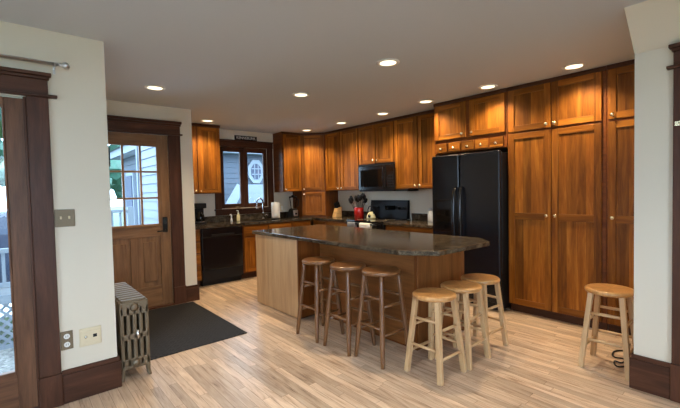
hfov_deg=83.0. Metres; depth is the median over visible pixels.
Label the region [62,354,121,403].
baseboard
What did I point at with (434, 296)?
bar stool
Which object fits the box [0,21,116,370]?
wall
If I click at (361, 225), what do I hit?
dish towel
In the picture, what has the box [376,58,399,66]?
recessed light
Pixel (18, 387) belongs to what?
door
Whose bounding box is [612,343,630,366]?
coiled cable
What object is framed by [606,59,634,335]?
pantry cabinet
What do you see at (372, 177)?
microwave
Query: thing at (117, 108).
wall
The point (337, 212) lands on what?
knife block
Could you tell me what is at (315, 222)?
base cabinet
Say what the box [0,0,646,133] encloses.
ceiling
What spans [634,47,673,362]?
wall
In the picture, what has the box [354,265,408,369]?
bar stool
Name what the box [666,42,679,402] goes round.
trim
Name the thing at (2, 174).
tree
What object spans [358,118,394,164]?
upper cabinet
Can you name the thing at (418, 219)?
countertop
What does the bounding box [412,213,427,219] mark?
backsplash
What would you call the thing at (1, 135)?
tree
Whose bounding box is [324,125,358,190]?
upper cabinet
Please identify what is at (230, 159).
house
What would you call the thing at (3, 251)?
deck railing
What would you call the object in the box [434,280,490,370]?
bar stool
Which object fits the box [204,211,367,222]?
backsplash
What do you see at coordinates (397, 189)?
light
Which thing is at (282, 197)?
wall
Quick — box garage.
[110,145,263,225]
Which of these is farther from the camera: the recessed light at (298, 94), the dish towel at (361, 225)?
the dish towel at (361, 225)
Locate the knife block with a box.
[332,201,341,216]
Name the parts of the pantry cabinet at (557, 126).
panel, door, panel, panel, door, panel, door, panel, panel, door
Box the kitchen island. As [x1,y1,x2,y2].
[252,224,489,350]
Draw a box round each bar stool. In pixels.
[296,256,344,342]
[323,261,375,355]
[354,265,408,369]
[404,287,466,385]
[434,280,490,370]
[459,273,508,354]
[578,283,633,380]
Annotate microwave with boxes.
[358,162,396,191]
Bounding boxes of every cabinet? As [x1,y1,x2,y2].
[191,123,220,193]
[195,229,201,286]
[241,220,310,278]
[273,131,301,191]
[293,132,337,216]
[313,220,346,226]
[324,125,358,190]
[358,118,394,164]
[386,225,432,233]
[394,109,435,188]
[433,88,507,155]
[507,66,607,330]
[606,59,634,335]
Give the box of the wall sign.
[234,135,256,140]
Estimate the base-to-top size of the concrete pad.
0.020 m
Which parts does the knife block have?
knife handle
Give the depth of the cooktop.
6.03 m
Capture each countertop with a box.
[195,211,367,228]
[383,213,432,227]
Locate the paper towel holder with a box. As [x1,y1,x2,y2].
[271,200,279,218]
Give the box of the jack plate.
[79,325,101,347]
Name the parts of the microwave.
door, control panel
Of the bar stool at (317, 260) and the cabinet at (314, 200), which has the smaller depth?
the bar stool at (317, 260)
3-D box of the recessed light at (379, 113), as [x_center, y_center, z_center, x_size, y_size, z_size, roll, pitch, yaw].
[0.613,-1.291,5.497,0.200,0.010,0.200,-3,3,-40]
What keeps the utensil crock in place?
on the countertop at (245, 219)
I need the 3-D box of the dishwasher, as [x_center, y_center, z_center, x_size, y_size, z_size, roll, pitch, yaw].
[-1.972,0.790,6.123,0.658,0.868,0.612,-3,3,-40]
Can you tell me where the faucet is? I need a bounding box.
[256,198,267,218]
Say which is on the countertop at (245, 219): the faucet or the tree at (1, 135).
the faucet
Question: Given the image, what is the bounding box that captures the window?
[220,146,267,208]
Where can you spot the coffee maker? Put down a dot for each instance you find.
(199, 207)
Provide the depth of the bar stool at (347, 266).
3.42 m
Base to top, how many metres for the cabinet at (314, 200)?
1.564 m
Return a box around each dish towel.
[347,222,356,226]
[359,223,371,228]
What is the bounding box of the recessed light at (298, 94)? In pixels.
[292,92,309,96]
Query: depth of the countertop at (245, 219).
6.61 m
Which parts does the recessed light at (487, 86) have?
bulb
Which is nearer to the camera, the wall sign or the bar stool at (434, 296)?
the bar stool at (434, 296)
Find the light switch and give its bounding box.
[54,209,74,226]
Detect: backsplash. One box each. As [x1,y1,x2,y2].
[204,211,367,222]
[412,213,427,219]
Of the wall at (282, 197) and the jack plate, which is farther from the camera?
the wall at (282, 197)
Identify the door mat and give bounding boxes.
[148,301,246,359]
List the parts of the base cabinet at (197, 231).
drawer, drawer, drawer, drawer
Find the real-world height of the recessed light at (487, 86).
0.010 m
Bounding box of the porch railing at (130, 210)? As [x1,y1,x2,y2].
[111,207,133,226]
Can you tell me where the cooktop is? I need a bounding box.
[347,218,406,222]
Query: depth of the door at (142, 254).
4.67 m
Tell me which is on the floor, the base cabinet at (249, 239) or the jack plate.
the base cabinet at (249, 239)
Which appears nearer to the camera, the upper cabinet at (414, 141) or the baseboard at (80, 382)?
the baseboard at (80, 382)
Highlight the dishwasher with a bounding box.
[200,226,243,286]
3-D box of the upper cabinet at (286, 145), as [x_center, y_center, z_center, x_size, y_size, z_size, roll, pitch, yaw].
[-0.973,-0.770,7.169,0.411,1.088,0.366,-3,3,-40]
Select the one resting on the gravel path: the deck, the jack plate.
the deck
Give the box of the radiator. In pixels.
[114,282,151,382]
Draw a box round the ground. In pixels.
[0,206,122,344]
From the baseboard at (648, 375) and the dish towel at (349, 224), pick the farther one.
the dish towel at (349, 224)
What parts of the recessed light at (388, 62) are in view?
bulb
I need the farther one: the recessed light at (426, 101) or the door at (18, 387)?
the recessed light at (426, 101)
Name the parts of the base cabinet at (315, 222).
drawer, drawer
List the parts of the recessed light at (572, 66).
bulb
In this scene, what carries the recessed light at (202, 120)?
in the ceiling at (239, 65)
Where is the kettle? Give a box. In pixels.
[367,206,375,218]
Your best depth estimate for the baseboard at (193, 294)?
5.00 m
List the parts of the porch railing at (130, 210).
rail, post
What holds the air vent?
attached to the radiator
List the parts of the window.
sash, sash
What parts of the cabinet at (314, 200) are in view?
panel, door, door, panel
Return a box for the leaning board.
[226,184,239,203]
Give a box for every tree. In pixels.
[0,108,4,186]
[0,120,3,167]
[108,145,121,197]
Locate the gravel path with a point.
(7, 364)
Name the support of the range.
on the floor
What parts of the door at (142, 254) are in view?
raised panel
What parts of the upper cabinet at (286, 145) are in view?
door, panel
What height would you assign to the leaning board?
1.995 m
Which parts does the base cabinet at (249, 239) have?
door, panel, drawer, drawer, drawer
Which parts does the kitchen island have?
veneer panel, panel, panel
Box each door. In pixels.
[0,96,37,407]
[108,131,172,307]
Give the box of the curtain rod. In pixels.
[0,54,69,73]
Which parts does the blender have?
motor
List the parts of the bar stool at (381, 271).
leg, seat, leg, leg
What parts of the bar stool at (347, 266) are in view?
leg, seat, leg, leg, leg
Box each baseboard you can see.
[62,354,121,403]
[186,284,199,301]
[629,351,669,399]
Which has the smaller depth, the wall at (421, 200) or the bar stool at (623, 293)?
the bar stool at (623, 293)
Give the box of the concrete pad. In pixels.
[0,303,11,317]
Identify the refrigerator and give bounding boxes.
[432,150,510,309]
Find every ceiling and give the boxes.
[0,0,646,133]
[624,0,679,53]
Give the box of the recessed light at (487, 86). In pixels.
[478,84,497,89]
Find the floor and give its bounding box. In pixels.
[56,276,679,407]
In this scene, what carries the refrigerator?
on the floor
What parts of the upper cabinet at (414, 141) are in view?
panel, door, door, panel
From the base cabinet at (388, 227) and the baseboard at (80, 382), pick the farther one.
the base cabinet at (388, 227)
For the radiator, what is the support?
on the floor
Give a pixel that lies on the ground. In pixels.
(115, 215)
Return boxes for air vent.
[136,329,139,339]
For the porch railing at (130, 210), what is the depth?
6.40 m
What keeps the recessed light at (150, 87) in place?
in the ceiling at (239, 65)
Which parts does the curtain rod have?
rod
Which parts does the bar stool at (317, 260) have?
leg, leg, seat, leg, leg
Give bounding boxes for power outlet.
[60,330,73,350]
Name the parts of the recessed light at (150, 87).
bulb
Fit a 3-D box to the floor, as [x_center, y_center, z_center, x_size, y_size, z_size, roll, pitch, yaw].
[-0.486,1.407,1.598,8.620,0.120,9.830,-3,3,-40]
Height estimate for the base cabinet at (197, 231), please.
0.872 m
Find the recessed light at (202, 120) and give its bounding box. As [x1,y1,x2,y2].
[200,119,213,121]
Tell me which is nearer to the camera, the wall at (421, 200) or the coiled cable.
the coiled cable
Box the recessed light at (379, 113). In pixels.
[376,112,389,114]
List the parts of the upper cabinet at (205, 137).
door, panel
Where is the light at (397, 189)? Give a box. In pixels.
[397,189,418,190]
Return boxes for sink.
[253,219,281,221]
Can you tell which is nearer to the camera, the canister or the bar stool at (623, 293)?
the bar stool at (623, 293)
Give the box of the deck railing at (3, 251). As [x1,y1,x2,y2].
[0,248,9,287]
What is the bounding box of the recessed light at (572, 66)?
[561,62,586,69]
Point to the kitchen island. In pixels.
(424, 260)
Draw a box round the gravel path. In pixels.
[0,348,14,372]
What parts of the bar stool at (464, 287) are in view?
leg, leg, seat, leg, leg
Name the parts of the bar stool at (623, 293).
leg, leg, seat, leg, leg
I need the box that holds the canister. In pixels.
[428,208,432,221]
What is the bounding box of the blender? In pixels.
[288,195,298,217]
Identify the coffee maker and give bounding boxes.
[194,203,206,224]
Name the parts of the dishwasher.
door, control panel, handle, panel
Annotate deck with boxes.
[0,287,13,349]
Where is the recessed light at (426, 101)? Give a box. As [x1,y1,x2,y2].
[418,99,433,103]
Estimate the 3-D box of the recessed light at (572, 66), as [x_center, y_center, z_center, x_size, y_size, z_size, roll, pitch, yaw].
[2.140,-1.257,3.517,0.200,0.010,0.200,-3,3,-40]
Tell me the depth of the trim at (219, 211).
6.87 m
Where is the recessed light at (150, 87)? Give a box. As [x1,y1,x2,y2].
[144,85,165,90]
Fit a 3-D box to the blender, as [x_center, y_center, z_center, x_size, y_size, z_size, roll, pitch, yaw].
[-0.860,0.040,7.205,0.190,0.416,0.184,-3,3,-40]
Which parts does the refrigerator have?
freezer door, handle, handle, fridge door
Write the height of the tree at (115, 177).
6.961 m
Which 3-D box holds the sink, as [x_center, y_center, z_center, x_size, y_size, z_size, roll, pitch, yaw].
[-1.263,0.387,6.723,0.720,0.200,0.380,-3,3,-40]
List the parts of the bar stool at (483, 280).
leg, leg, seat, leg, leg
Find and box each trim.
[0,66,63,407]
[107,115,186,304]
[214,139,273,215]
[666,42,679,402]
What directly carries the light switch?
attached to the wall at (78, 115)
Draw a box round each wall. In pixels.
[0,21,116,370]
[106,100,196,302]
[194,129,312,224]
[338,189,432,219]
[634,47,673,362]
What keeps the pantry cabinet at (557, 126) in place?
on the floor
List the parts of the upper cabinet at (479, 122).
drawer, door, panel, drawer, drawer, drawer, panel, door, drawer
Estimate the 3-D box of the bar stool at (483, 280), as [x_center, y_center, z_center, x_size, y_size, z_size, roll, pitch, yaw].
[1.238,0.944,3.389,0.337,0.608,0.338,-3,2,-38]
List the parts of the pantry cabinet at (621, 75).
door, door, panel, panel, panel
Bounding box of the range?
[345,200,409,229]
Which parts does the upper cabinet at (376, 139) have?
panel, door, door, panel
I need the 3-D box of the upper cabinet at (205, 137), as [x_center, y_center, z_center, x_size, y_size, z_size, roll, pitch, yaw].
[-2.298,-0.701,6.040,0.773,1.088,0.366,-3,3,-40]
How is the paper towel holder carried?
on the countertop at (245, 219)
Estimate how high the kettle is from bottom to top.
0.216 m
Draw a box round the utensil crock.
[348,193,367,218]
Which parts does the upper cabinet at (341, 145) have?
door, panel, door, panel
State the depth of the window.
6.80 m
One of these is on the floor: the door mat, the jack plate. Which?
the door mat
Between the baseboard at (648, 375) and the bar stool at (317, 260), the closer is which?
the baseboard at (648, 375)
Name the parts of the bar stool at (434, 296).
leg, leg, seat, leg, leg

